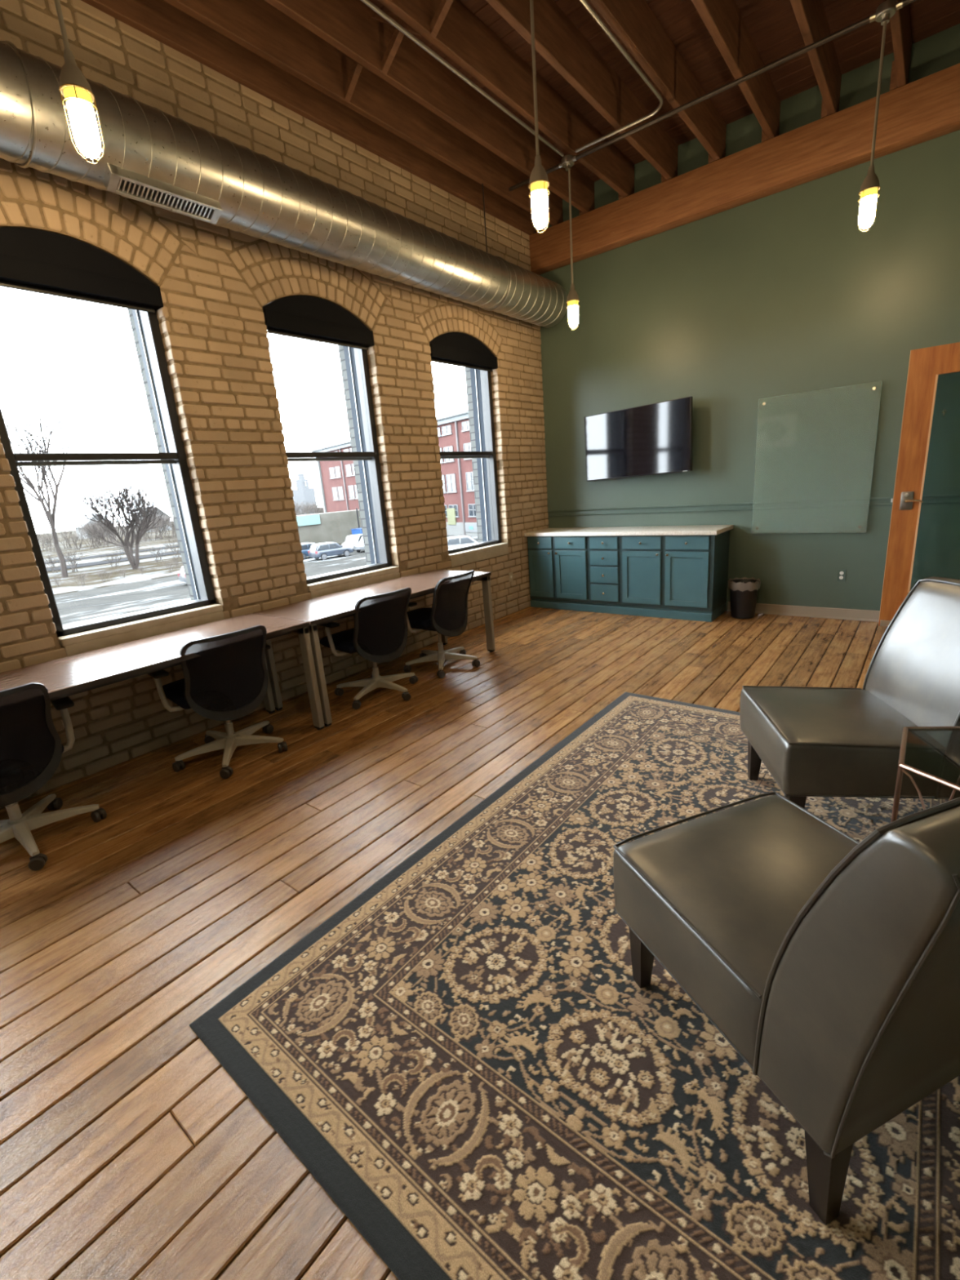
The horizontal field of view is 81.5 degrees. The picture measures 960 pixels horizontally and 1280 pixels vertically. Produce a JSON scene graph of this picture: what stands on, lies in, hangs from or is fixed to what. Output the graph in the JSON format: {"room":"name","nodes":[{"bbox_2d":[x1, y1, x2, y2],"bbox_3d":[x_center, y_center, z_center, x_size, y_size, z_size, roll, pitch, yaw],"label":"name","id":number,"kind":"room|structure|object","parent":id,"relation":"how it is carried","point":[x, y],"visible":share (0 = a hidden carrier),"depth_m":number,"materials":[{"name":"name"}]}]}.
{"room":"open-plan office","nodes":[
{"label":"open-plan office","id":0,"kind":"room"},
{"bbox_2d":[0,0,548,809],"bbox_3d":[-1.963,-1.518,3.432,0.404,4.230,8.681,8,20,38],"label":"wall","id":1,"kind":"structure","parent":0,"point":[215,282],"depth_m":3.66,"materials":[{"name":"brick"}]},
{"bbox_2d":[0,226,224,656],"bbox_3d":[-2.175,-1.046,3.180,0.331,2.128,0.920,8,20,38],"label":"window","id":2,"kind":"structure","parent":1,"relation":"in","point":[42,246],"depth_m":3.28,"materials":[{"name":"black metal"}]},
{"bbox_2d":[0,253,163,312],"bbox_3d":[-2.137,-1.845,2.881,0.078,0.132,0.916,8,20,38],"label":"roller blind","id":3,"kind":"object","parent":2,"relation":"attached to","point":[18,273],"visible":1,"depth_m":2.89,"materials":[{"name":"black fabric"}]},
{"bbox_2d":[262,295,399,599],"bbox_3d":[-1.195,-1.452,4.368,0.331,2.128,0.945,8,20,38],"label":"window","id":4,"kind":"structure","parent":1,"relation":"in","point":[366,454],"depth_m":4.57,"materials":[{"name":"black metal"}]},
{"bbox_2d":[262,308,374,350],"bbox_3d":[-1.157,-2.251,4.069,0.078,0.132,0.941,8,20,38],"label":"roller blind","id":5,"kind":"object","parent":4,"relation":"attached to","point":[277,322],"visible":0.82,"depth_m":4.00,"materials":[{"name":"black fabric"}]},
{"bbox_2d":[429,332,508,567],"bbox_3d":[-0.190,-1.868,5.587,0.331,2.128,0.983,8,20,38],"label":"window","id":6,"kind":"structure","parent":1,"relation":"in","point":[485,453],"depth_m":5.84,"materials":[{"name":"black metal"}]},
{"bbox_2d":[429,343,497,371],"bbox_3d":[-0.152,-2.667,5.288,0.078,0.132,0.979,8,20,38],"label":"roller blind","id":7,"kind":"object","parent":6,"relation":"attached to","point":[439,353],"visible":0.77,"depth_m":5.23,"materials":[{"name":"black fabric"}]},
{"bbox_2d":[508,572,513,582],"bbox_3d":[0.346,-0.705,6.209,0.012,0.100,0.070,8,20,38],"label":"wall outlet","id":8,"kind":"object","parent":1,"relation":"attached to","point":[510,574],"visible":1,"depth_m":6.20,"materials":[{"name":"beige paint"}]},
{"bbox_2d":[0,606,887,1279],"bbox_3d":[1.065,0.670,2.764,5.840,0.081,13.016,8,20,38],"label":"floor","id":9,"kind":"structure","parent":0,"point":[129,1151],"depth_m":2.13,"materials":[{"name":"brown wood"}]},
{"bbox_2d":[0,682,106,871],"bbox_3d":[-2.141,0.555,2.475,0.642,0.780,0.695,-19,21,-41],"label":"office chair","id":10,"kind":"object","parent":9,"relation":"on","point":[32,748],"visible":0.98,"depth_m":2.40,"materials":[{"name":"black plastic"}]},
{"bbox_2d":[0,613,324,729],"bbox_3d":[-1.833,0.427,2.987,0.664,0.708,1.840,8,20,38],"label":"desk","id":11,"kind":"object","parent":9,"relation":"on","point":[68,676],"visible":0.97,"depth_m":2.92,"materials":[{"name":"brown laminate"}]},
{"bbox_2d":[146,624,287,778],"bbox_3d":[-1.512,0.297,3.231,0.665,0.780,0.642,11,22,44],"label":"office chair","id":12,"kind":"object","parent":9,"relation":"on","point":[229,680],"visible":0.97,"depth_m":3.05,"materials":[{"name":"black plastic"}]},
{"bbox_2d":[320,587,417,709],"bbox_3d":[-0.797,0.016,4.044,0.694,0.780,0.642,11,22,44],"label":"office chair","id":13,"kind":"object","parent":9,"relation":"on","point":[379,634],"visible":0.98,"depth_m":3.87,"materials":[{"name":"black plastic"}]},
{"bbox_2d":[252,569,495,726],"bbox_3d":[-0.701,-0.042,4.360,0.664,0.708,1.824,8,20,38],"label":"desk","id":14,"kind":"object","parent":9,"relation":"on","point":[325,609],"visible":0.77,"depth_m":3.92,"materials":[{"name":"brown laminate"}]},
{"bbox_2d":[403,569,479,678],"bbox_3d":[-0.367,-0.163,4.566,0.674,0.780,0.649,7,19,35],"label":"office chair","id":15,"kind":"object","parent":9,"relation":"on","point":[447,615],"visible":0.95,"depth_m":4.41,"materials":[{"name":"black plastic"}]},
{"bbox_2d":[189,692,959,1279],"bbox_3d":[0.861,0.837,2.045,2.040,0.012,2.965,8,20,38],"label":"area rug","id":16,"kind":"object","parent":9,"relation":"on","point":[468,1057],"visible":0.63,"depth_m":1.39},
{"bbox_2d":[613,791,959,1225],"bbox_3d":[0.768,0.576,1.256,0.590,0.925,0.788,-10,16,-19],"label":"slipper chair","id":17,"kind":"object","parent":16,"relation":"on","point":[827,959],"visible":1,"depth_m":1.00,"materials":[{"name":"grey leather"}]},
{"bbox_2d":[739,576,959,808],"bbox_3d":[1.528,0.257,2.195,0.788,0.925,0.590,-2,16,10],"label":"slipper chair","id":18,"kind":"object","parent":16,"relation":"on","point":[812,741],"visible":0.9,"depth_m":2.10,"materials":[{"name":"grey leather"}]},
{"bbox_2d":[890,726,959,822],"bbox_3d":[1.461,0.611,1.584,0.482,0.579,0.553,8,20,38],"label":"side table","id":19,"kind":"object","parent":16,"relation":"on","point":[931,753],"visible":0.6,"depth_m":1.58,"materials":[{"name":"clear glass"}]},
{"bbox_2d":[527,529,729,622],"bbox_3d":[1.515,-0.737,6.015,2.060,0.828,0.541,8,20,38],"label":"base cabinet","id":20,"kind":"object","parent":9,"relation":"on","point":[679,577],"visible":1,"depth_m":5.69,"materials":[{"name":"teal paint"}]},
{"bbox_2d":[524,524,733,536],"bbox_3d":[1.493,-1.153,5.890,2.096,0.039,0.543,8,20,38],"label":"countertop","id":21,"kind":"structure","parent":20,"relation":"on","point":[700,530],"depth_m":5.67,"materials":[{"name":"stone"}]},
{"bbox_2d":[728,577,760,618],"bbox_3d":[2.544,-0.405,5.378,0.286,0.366,0.290,8,20,38],"label":"waste bin","id":22,"kind":"object","parent":9,"relation":"on","point":[743,591],"visible":1,"depth_m":5.30,"materials":[{"name":"black plastic"}]},
{"bbox_2d":[80,0,959,235],"bbox_3d":[-0.078,-3.263,1.751,4.840,0.407,7.880,8,20,38],"label":"ceiling","id":23,"kind":"structure","parent":0,"point":[339,65],"depth_m":3.71,"materials":[{"name":"brown wood"}]},
{"bbox_2d":[53,0,104,164],"bbox_3d":[-1.507,-2.329,1.962,0.112,1.080,0.112,8,20,38],"label":"pendant lamp","id":24,"kind":"object","parent":23,"relation":"hanging from","point":[75,88],"visible":1,"depth_m":2.03,"materials":[{"name":"white glass"}]},
{"bbox_2d":[66,98,101,159],"bbox_3d":[-1.473,-1.897,2.081,0.087,0.160,0.087,8,20,38],"label":"glass jar","id":25,"kind":"object","parent":24,"relation":"on","point":[82,115],"depth_m":2.05,"materials":[{"name":"white glass"}]},
{"bbox_2d":[0,40,567,327],"bbox_3d":[-1.525,-2.763,2.961,0.422,0.993,7.310,8,20,38],"label":"spiral duct","id":26,"kind":"object","parent":23,"relation":"hanging from","point":[153,156],"visible":0.98,"depth_m":3.02,"materials":[{"name":"grey metal"}]},
{"bbox_2d":[102,163,222,224],"bbox_3d":[-1.594,-2.258,2.822,0.120,0.108,0.540,8,20,38],"label":"register","id":27,"kind":"object","parent":26,"relation":"attached to","point":[146,183],"depth_m":2.79,"materials":[{"name":"silver metal"}]},
{"bbox_2d":[360,0,564,156],"bbox_3d":[-1.287,-2.981,2.000,0.022,0.021,6.280,8,20,38],"label":"conduit pipe","id":28,"kind":"object","parent":23,"relation":"attached to","point":[367,2],"visible":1,"depth_m":3.35,"materials":[{"name":"grey metal"}]},
{"bbox_2d":[528,0,549,233],"bbox_3d":[0.280,-2.692,2.804,0.112,1.100,0.112,8,20,38],"label":"pendant lamp","id":29,"kind":"object","parent":23,"relation":"hanging from","point":[539,183],"visible":1,"depth_m":2.86,"materials":[{"name":"white glass"}]},
{"bbox_2d":[531,189,548,229],"bbox_3d":[0.315,-2.251,2.926,0.087,0.160,0.087,8,20,38],"label":"glass jar","id":30,"kind":"object","parent":29,"relation":"on","point":[540,197],"depth_m":2.89,"materials":[{"name":"white glass"}]},
{"bbox_2d":[575,0,662,152],"bbox_3d":[-0.911,-2.936,1.732,0.726,0.021,6.321,8,20,38],"label":"conduit pipe","id":31,"kind":"object","parent":23,"relation":"attached to","point":[584,2],"visible":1,"depth_m":3.55,"materials":[{"name":"grey metal"}]},
{"bbox_2d":[539,23,959,610],"bbox_3d":[2.449,-2.354,5.159,4.840,4.250,0.150,8,20,38],"label":"wall","id":32,"kind":"structure","parent":0,"point":[780,300],"depth_m":4.89,"materials":[{"name":"green paint"}]},
{"bbox_2d":[584,395,692,481],"bbox_3d":[1.629,-2.039,5.749,1.191,0.702,0.152,10,21,42],"label":"television","id":33,"kind":"object","parent":32,"relation":"attached to","point":[654,438],"visible":1,"depth_m":5.65,"materials":[{"name":"glossy black glass"},{"name":"black plastic"}]},
{"bbox_2d":[528,62,959,275],"bbox_3d":[2.271,-3.845,4.587,4.336,0.338,0.158,8,20,38],"label":"beam","id":34,"kind":"structure","parent":32,"relation":"attached to","point":[926,108],"depth_m":4.48,"materials":[{"name":"brown wood"}]},
{"bbox_2d":[548,493,959,516],"bbox_3d":[2.520,-1.279,5.351,4.328,0.072,0.021,8,20,38],"label":"trim","id":35,"kind":"structure","parent":32,"relation":"attached to","point":[939,499],"depth_m":5.26,"materials":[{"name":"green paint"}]},
{"bbox_2d":[727,601,879,622],"bbox_3d":[3.408,-0.222,4.982,2.258,0.098,0.017,8,20,38],"label":"baseboard","id":36,"kind":"structure","parent":32,"relation":"attached to","point":[761,608],"depth_m":5.19,"materials":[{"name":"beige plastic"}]},
{"bbox_2d":[755,386,880,529],"bbox_3d":[2.920,-1.551,4.906,0.910,1.200,0.054,8,20,38],"label":"board","id":37,"kind":"object","parent":32,"relation":"attached to","point":[873,388],"visible":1,"depth_m":4.79,"materials":[{"name":"clear glass"}]},
{"bbox_2d":[836,568,846,581],"bbox_3d":[3.245,-0.581,5.000,0.064,0.110,0.011,8,20,38],"label":"wall outlet","id":38,"kind":"object","parent":32,"relation":"attached to","point":[841,576],"visible":1,"depth_m":5.00,"materials":[{"name":"white plastic"}]},
{"bbox_3d":[2.492,-1.109,0.649,1.400,4.250,8.000,8,20,38],"label":"wall","id":39,"kind":"structure","parent":0,"visible":0},
{"bbox_2d":[508,0,916,191],"bbox_3d":[1.751,-3.622,3.565,3.820,0.027,0.028,8,20,38],"label":"pipe","id":40,"kind":"object","parent":39,"relation":"attached to","point":[866,20],"visible":1,"depth_m":3.66,"materials":[{"name":"grey metal"}]},
{"bbox_2d":[558,154,577,170],"bbox_3d":[0.693,-3.756,4.392,0.150,0.078,0.100,8,20,38],"label":"junction box","id":41,"kind":"object","parent":40,"relation":"attached to","point":[567,161],"visible":1,"depth_m":4.36,"materials":[{"name":"grey metal"}]},
{"bbox_2d":[565,168,579,329],"bbox_3d":[0.746,-3.179,4.545,0.112,1.160,0.112,8,20,38],"label":"pendant lamp","id":42,"kind":"object","parent":41,"relation":"hanging from","point":[572,300],"visible":1,"depth_m":4.61,"materials":[{"name":"white glass"}]},
{"bbox_2d":[568,305,578,328],"bbox_3d":[0.783,-2.709,4.675,0.087,0.160,0.087,8,20,38],"label":"bulb","id":43,"kind":"object","parent":42,"relation":"on","point":[573,310],"depth_m":4.64,"materials":[{"name":"white glass"}]},
{"bbox_2d":[869,0,902,25],"bbox_3d":[2.293,-3.537,3.147,0.150,0.078,0.100,8,20,38],"label":"junction box","id":44,"kind":"object","parent":40,"relation":"attached to","point":[887,9],"visible":1,"depth_m":3.12,"materials":[{"name":"grey"}]},
{"bbox_2d":[857,21,886,231],"bbox_3d":[2.334,-3.019,3.290,0.112,1.040,0.112,8,20,38],"label":"pendant lamp","id":45,"kind":"object","parent":44,"relation":"hanging from","point":[870,186],"visible":1,"depth_m":3.34,"materials":[{"name":"white glass"}]},
{"bbox_2d":[858,195,876,229],"bbox_3d":[2.367,-2.607,3.404,0.087,0.160,0.087,8,20,38],"label":"glass jar","id":46,"kind":"object","parent":45,"relation":"on","point":[868,203],"depth_m":3.38,"materials":[{"name":"white glass"}]},
{"bbox_2d":[878,342,959,626],"bbox_3d":[3.639,-1.078,4.112,0.976,2.115,0.114,8,20,38],"label":"door","id":47,"kind":"structure","parent":39,"relation":"in","point":[925,366],"depth_m":4.30,"materials":[{"name":"orange wood"}]},
{"label":"outside","id":48,"kind":"structure","parent":0,"visible":0},
{"bbox_2d":[36,507,342,595],"bbox_3d":[-120.236,-27.514,156.758,274.000,0.360,380.000,8,20,38],"label":"ground","id":49,"kind":"structure","parent":48,"point":[152,567],"depth_m":68.38,"materials":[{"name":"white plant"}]},
{"bbox_2d":[0,377,93,577],"bbox_3d":[-45.288,-16.508,57.791,15.363,19.969,12.507,8,20,38],"label":"bare tree","id":50,"kind":"object","parent":49,"relation":"on","point":[51,517],"visible":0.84,"depth_m":55.80,"materials":[{"name":"black plant"}]},
{"bbox_2d":[48,575,64,588],"bbox_3d":[-37.138,-4.989,48.510,1.924,1.407,1.349,-7,16,-9],"label":"bare shrub","id":51,"kind":"object","parent":49,"relation":"on","point":[55,579],"visible":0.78,"depth_m":48.45,"materials":[{"name":"grey plant"}]},
{"bbox_2d":[66,572,88,586],"bbox_3d":[-36.024,-5.466,49.913,1.713,1.410,1.628,-11,17,-21],"label":"bare shrub","id":52,"kind":"object","parent":49,"relation":"on","point":[84,573],"visible":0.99,"depth_m":50.03,"materials":[{"name":"grey plant"}]},
{"bbox_2d":[74,513,112,538],"bbox_3d":[-111.998,-33.149,161.445,8.800,6.850,7.840,8,20,38],"label":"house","id":53,"kind":"structure","parent":49,"relation":"on","point":[81,520],"depth_m":159.26,"materials":[{"name":"grey"}]},
{"bbox_2d":[95,569,113,582],"bbox_3d":[-34.567,-6.043,51.623,1.331,1.388,1.897,-1,16,13],"label":"bare shrub","id":54,"kind":"object","parent":49,"relation":"on","point":[99,573],"visible":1,"depth_m":51.38,"materials":[{"name":"grey plant"}]},
{"bbox_2d":[44,542,177,559],"bbox_3d":[-75.112,-9.732,78.713,9.840,0.236,150.000,8,20,38],"label":"snow strip","id":55,"kind":"object","parent":49,"relation":"on","point":[171,544],"visible":0.16,"depth_m":94.40,"materials":[{"name":"white snow"}]},
{"bbox_2d":[43,536,180,573],"bbox_3d":[-42.818,-10.859,67.629,8.361,3.400,39.486,8,20,38],"label":"thicket","id":56,"kind":"object","parent":49,"relation":"on","point":[73,562],"visible":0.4,"depth_m":65.36,"materials":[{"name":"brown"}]},
{"bbox_2d":[45,548,179,567],"bbox_3d":[-62.567,-7.997,68.963,8.585,0.186,150.000,8,20,38],"label":"snow strip","id":57,"kind":"object","parent":49,"relation":"on","point":[155,552],"visible":0.11,"depth_m":78.80,"materials":[{"name":"white snow"}]},
{"bbox_2d":[48,555,181,575],"bbox_3d":[-51.564,-6.518,60.396,5.450,0.234,150.000,8,20,38],"label":"snow strip","id":58,"kind":"object","parent":49,"relation":"on","point":[167,557],"visible":0.13,"depth_m":67.75,"materials":[{"name":"white snow"}]},
{"bbox_2d":[52,569,180,594],"bbox_3d":[-38.152,-3.135,43.791,2.865,0.533,60.000,8,20,38],"label":"snow bank","id":59,"kind":"object","parent":49,"relation":"on","point":[137,578],"visible":0.36,"depth_m":49.86,"materials":[{"name":"white snow"}]},
{"bbox_2d":[63,471,172,568],"bbox_3d":[-38.870,-12.867,60.648,10.208,10.635,12.455,-16,19,-35],"label":"bare tree","id":60,"kind":"object","parent":49,"relation":"on","point":[132,517],"visible":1,"depth_m":59.51,"materials":[{"name":"black plant"}]},
{"bbox_2d":[116,569,128,578],"bbox_3d":[-34.402,-6.443,53.624,1.378,1.062,0.952,3,17,25],"label":"bare shrub","id":61,"kind":"object","parent":49,"relation":"on","point":[119,570],"visible":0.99,"depth_m":53.57,"materials":[{"name":"grey plant"}]},
{"bbox_2d":[133,564,145,574],"bbox_3d":[-33.660,-6.983,55.405,1.425,1.043,1.000,7,19,36],"label":"bare shrub","id":62,"kind":"object","parent":49,"relation":"on","point":[142,571],"visible":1,"depth_m":55.23,"materials":[{"name":"grey plant"}]},
{"bbox_2d":[134,507,172,532],"bbox_3d":[-102.178,-37.515,173.302,9.800,7.450,7.840,8,20,38],"label":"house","id":63,"kind":"structure","parent":49,"relation":"on","point":[166,514],"depth_m":171.80,"materials":[{"name":"grey"}]},
{"bbox_2d":[163,560,177,573],"bbox_3d":[-30.962,-7.350,55.259,1.728,1.422,1.642,0,16,15],"label":"bare shrub","id":64,"kind":"object","parent":49,"relation":"on","point":[170,565],"visible":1,"depth_m":55.36,"materials":[{"name":"grey plant"}]},
{"bbox_2d":[171,555,182,568],"bbox_3d":[-31.623,-8.276,58.431,1.509,1.613,1.550,-4,15,3],"label":"bare shrub","id":65,"kind":"object","parent":49,"relation":"on","point":[173,557],"visible":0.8,"depth_m":58.43,"materials":[{"name":"grey plant"}]},
{"bbox_2d":[35,500,323,551],"bbox_3d":[-74.161,-25.333,122.425,30.384,6.854,120.298,8,20,38],"label":"woodland","id":66,"kind":"object","parent":49,"relation":"on","point":[298,512],"visible":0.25,"depth_m":114.01,"materials":[{"name":"grey plant"}]},
{"bbox_2d":[293,473,317,515],"bbox_3d":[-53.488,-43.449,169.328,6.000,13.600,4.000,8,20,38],"label":"stepped skyscraper","id":67,"kind":"structure","parent":49,"relation":"on","point":[303,493],"depth_m":167.51,"materials":[{"name":"grey stone"}]},
{"bbox_2d":[296,507,361,543],"bbox_3d":[-21.451,-14.863,74.192,17.998,4.400,4.300,-15,18,-32],"label":"building","id":68,"kind":"structure","parent":49,"relation":"on","point":[331,526],"depth_m":73.04,"materials":[{"name":"grey paint"}]},
{"bbox_2d":[351,527,362,534],"bbox_3d":[-15.551,-14.016,74.114,2.000,1.720,2.300,8,20,38],"label":"dumpster","id":69,"kind":"object","parent":49,"relation":"on","point":[357,531],"visible":0.2,"depth_m":73.14,"materials":[{"name":"blue metal"}]},
{"bbox_2d":[310,409,477,536],"bbox_3d":[-4.708,-24.059,83.388,66.531,14.650,30.150,8,20,38],"label":"brick building","id":70,"kind":"structure","parent":49,"relation":"on","point":[337,481],"depth_m":71.80,"materials":[{"name":"red brick"}]},
{"bbox_2d":[464,523,477,532],"bbox_3d":[-1.093,-14.106,69.985,0.090,1.100,2.600,-16,19,-35],"label":"wall sign","id":71,"kind":"object","parent":70,"relation":"attached to","point":[469,527],"visible":0.82,"depth_m":69.98,"materials":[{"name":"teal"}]},
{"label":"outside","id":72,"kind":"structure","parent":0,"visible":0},
{"bbox_2d":[53,535,478,626],"bbox_3d":[1.491,-7.484,49.828,51.900,0.300,200.000,8,20,38],"label":"parking lot","id":73,"kind":"structure","parent":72,"point":[142,602],"depth_m":42.77,"materials":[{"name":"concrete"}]},
{"bbox_2d":[177,565,186,582],"bbox_3d":[-22.768,-5.695,46.696,1.795,1.600,4.270,11,21,43],"label":"parked car","id":74,"kind":"object","parent":73,"relation":"on","point":[181,575],"visible":0.14,"depth_m":45.37,"materials":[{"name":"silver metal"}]},
{"bbox_2d":[56,552,362,609],"bbox_3d":[-19.258,-6.585,51.897,7.000,0.010,45.100,8,20,38],"label":"parking lines","id":75,"kind":"object","parent":73,"relation":"on","point":[357,553],"visible":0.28,"depth_m":43.13,"materials":[{"name":"grey paint"}]},
{"bbox_2d":[301,542,315,559],"bbox_3d":[-18.197,-9.577,59.426,1.795,1.600,4.171,11,21,43],"label":"parked car","id":76,"kind":"object","parent":73,"relation":"on","point":[305,546],"visible":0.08,"depth_m":58.27,"materials":[{"name":"blue paint"}]},
{"bbox_2d":[307,542,353,559],"bbox_3d":[-15.424,-9.300,57.636,4.270,1.600,1.795,-18,20,-40],"label":"parked car","id":77,"kind":"object","parent":73,"relation":"on","point":[322,550],"visible":1,"depth_m":56.66,"materials":[{"name":"grey paint"}]},
{"bbox_2d":[341,533,362,547],"bbox_3d":[-14.675,-11.442,65.163,1.795,1.600,4.270,-2,16,9],"label":"parked car","id":78,"kind":"object","parent":73,"relation":"on","point":[351,540],"visible":0.48,"depth_m":64.16,"materials":[{"name":"grey paint"}]},
{"bbox_2d":[353,536,364,551],"bbox_3d":[-12.322,-10.817,62.235,1.795,1.600,4.171,1,16,20],"label":"parked car","id":79,"kind":"object","parent":73,"relation":"on","point":[360,545],"visible":0.18,"depth_m":60.73,"materials":[{"name":"silver metal"}]},
{"bbox_2d":[447,535,478,548],"bbox_3d":[-1.387,-8.965,52.334,4.568,1.650,1.845,-7,16,-10],"label":"parked car","id":80,"kind":"object","parent":73,"relation":"on","point":[457,540],"visible":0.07,"depth_m":51.35,"materials":[{"name":"grey paint"}]},
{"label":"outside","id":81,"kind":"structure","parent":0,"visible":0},
{"bbox_2d":[44,545,180,571],"bbox_3d":[-62.128,-7.910,68.630,19.000,0.150,190.000,8,20,38],"label":"road","id":82,"kind":"structure","parent":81,"point":[82,565],"depth_m":76.82,"materials":[{"name":"black asphalt"}]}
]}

